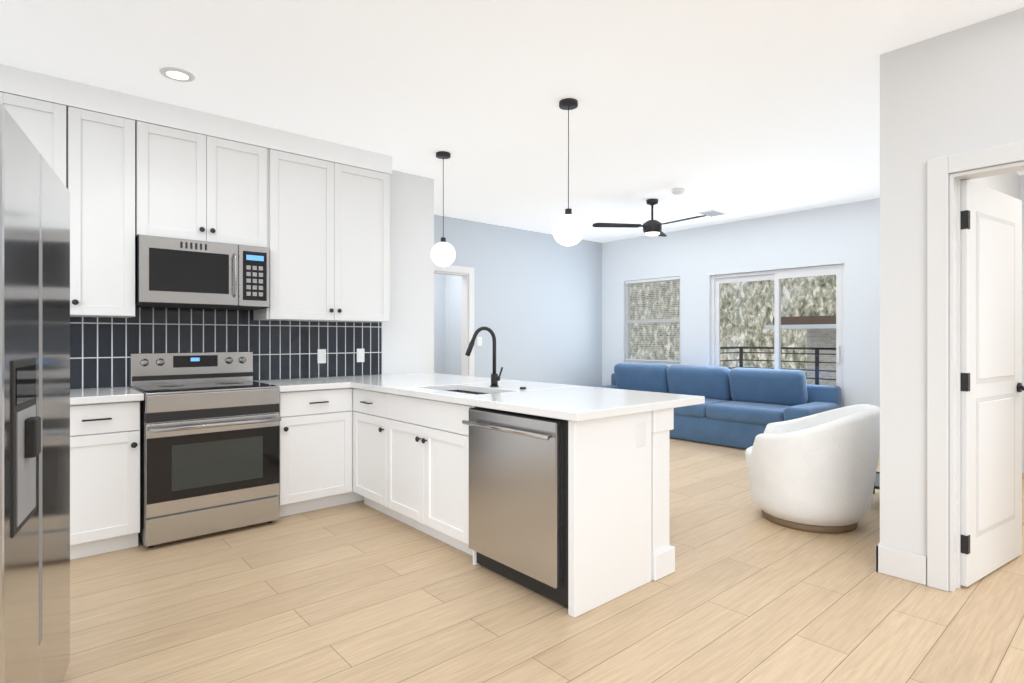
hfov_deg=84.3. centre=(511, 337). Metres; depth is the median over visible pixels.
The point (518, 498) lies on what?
dishwasher
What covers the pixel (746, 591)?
floor
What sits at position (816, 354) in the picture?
railing
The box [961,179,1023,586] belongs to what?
bedroom door
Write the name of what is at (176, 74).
recessed light
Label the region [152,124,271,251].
upper cabinet
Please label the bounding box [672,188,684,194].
smoke detector
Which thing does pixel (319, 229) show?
upper cabinet
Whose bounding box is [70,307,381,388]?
tile backsplash
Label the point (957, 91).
wall
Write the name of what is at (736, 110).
ceiling
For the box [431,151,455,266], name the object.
pendant light
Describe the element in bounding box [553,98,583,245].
pendant light
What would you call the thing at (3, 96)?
upper cabinet
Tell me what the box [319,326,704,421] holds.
countertop
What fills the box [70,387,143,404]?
countertop
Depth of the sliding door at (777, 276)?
6.92 m
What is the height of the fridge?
1.777 m
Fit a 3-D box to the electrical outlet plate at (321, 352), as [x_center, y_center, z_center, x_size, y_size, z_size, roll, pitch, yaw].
[-1.547,0.152,4.604,0.070,0.115,0.008,0,0,-41]
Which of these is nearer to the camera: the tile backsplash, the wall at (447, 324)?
the tile backsplash
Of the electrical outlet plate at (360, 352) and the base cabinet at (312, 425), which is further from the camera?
the electrical outlet plate at (360, 352)
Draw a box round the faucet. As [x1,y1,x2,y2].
[465,326,526,389]
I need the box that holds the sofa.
[596,363,841,448]
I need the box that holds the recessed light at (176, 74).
[159,67,194,81]
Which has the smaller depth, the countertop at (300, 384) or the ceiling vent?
the countertop at (300, 384)
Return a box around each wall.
[85,170,433,388]
[434,215,601,386]
[434,274,445,373]
[446,275,460,374]
[602,175,1023,472]
[880,7,1023,584]
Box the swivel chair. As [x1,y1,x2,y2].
[745,404,879,533]
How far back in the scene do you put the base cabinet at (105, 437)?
3.19 m
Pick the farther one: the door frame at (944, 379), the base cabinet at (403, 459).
the base cabinet at (403, 459)
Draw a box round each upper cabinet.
[0,92,7,110]
[8,94,151,317]
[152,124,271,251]
[253,149,389,321]
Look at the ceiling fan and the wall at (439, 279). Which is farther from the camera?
the wall at (439, 279)
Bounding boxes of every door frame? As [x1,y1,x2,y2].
[434,264,473,375]
[927,141,1023,591]
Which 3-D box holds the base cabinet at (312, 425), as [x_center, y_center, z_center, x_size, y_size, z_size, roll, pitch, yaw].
[-1.536,0.803,4.191,0.546,0.872,0.656,0,0,-41]
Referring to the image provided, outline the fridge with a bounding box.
[0,104,69,682]
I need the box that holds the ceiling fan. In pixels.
[592,199,706,236]
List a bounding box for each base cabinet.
[70,401,139,559]
[278,388,345,516]
[346,388,457,523]
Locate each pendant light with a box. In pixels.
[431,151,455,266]
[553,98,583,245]
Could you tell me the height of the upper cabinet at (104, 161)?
1.212 m
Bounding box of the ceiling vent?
[698,210,726,216]
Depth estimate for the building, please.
10.22 m
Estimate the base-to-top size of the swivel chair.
0.789 m
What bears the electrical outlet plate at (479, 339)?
attached to the wall at (538, 303)
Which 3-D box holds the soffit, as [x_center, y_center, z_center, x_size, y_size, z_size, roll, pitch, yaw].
[-2.265,-1.419,3.769,3.098,0.148,0.338,0,0,-41]
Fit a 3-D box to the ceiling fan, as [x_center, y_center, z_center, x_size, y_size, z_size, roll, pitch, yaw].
[1.628,-1.302,6.069,1.169,0.384,1.066,0,0,-41]
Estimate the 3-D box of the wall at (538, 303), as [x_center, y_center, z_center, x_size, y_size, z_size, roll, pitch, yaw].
[-0.077,-0.128,7.709,4.120,2.735,0.120,0,0,-41]
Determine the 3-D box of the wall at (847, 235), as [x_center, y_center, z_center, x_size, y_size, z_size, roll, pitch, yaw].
[4.199,-0.128,5.866,0.140,2.735,8.520,0,0,-41]
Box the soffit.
[0,64,391,174]
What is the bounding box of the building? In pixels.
[765,315,835,385]
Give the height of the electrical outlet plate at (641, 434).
0.115 m
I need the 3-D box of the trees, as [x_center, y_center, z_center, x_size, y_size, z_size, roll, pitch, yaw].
[10.181,-1.760,14.190,0.001,18.000,36.000,0,0,-41]
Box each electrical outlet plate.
[318,349,325,362]
[357,349,363,361]
[477,337,481,345]
[637,422,645,446]
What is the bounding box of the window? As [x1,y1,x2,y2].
[626,279,679,363]
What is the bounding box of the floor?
[63,437,1023,682]
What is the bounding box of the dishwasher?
[462,407,567,606]
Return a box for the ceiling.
[0,0,1023,242]
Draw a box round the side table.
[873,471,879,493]
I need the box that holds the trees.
[630,275,835,383]
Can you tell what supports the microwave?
attached to the upper cabinet at (205, 188)
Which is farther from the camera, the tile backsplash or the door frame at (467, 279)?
the door frame at (467, 279)
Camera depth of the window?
8.39 m
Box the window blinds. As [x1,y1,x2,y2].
[625,276,679,361]
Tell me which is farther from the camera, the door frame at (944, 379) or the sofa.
the sofa
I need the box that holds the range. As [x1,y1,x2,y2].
[129,352,280,547]
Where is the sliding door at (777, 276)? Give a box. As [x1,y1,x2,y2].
[711,264,843,406]
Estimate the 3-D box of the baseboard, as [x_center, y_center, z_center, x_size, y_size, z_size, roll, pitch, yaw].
[3.259,1.167,4.146,3.533,0.144,0.015,0,0,-41]
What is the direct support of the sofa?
on the floor
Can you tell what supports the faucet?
on the countertop at (576, 403)
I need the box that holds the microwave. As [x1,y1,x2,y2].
[135,235,268,309]
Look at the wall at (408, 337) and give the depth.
5.16 m
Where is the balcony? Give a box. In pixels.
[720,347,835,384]
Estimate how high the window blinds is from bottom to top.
1.203 m
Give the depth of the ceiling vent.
6.75 m
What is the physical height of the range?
1.134 m
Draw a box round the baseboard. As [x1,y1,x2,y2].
[876,542,907,572]
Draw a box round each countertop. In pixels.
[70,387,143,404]
[255,378,349,391]
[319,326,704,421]

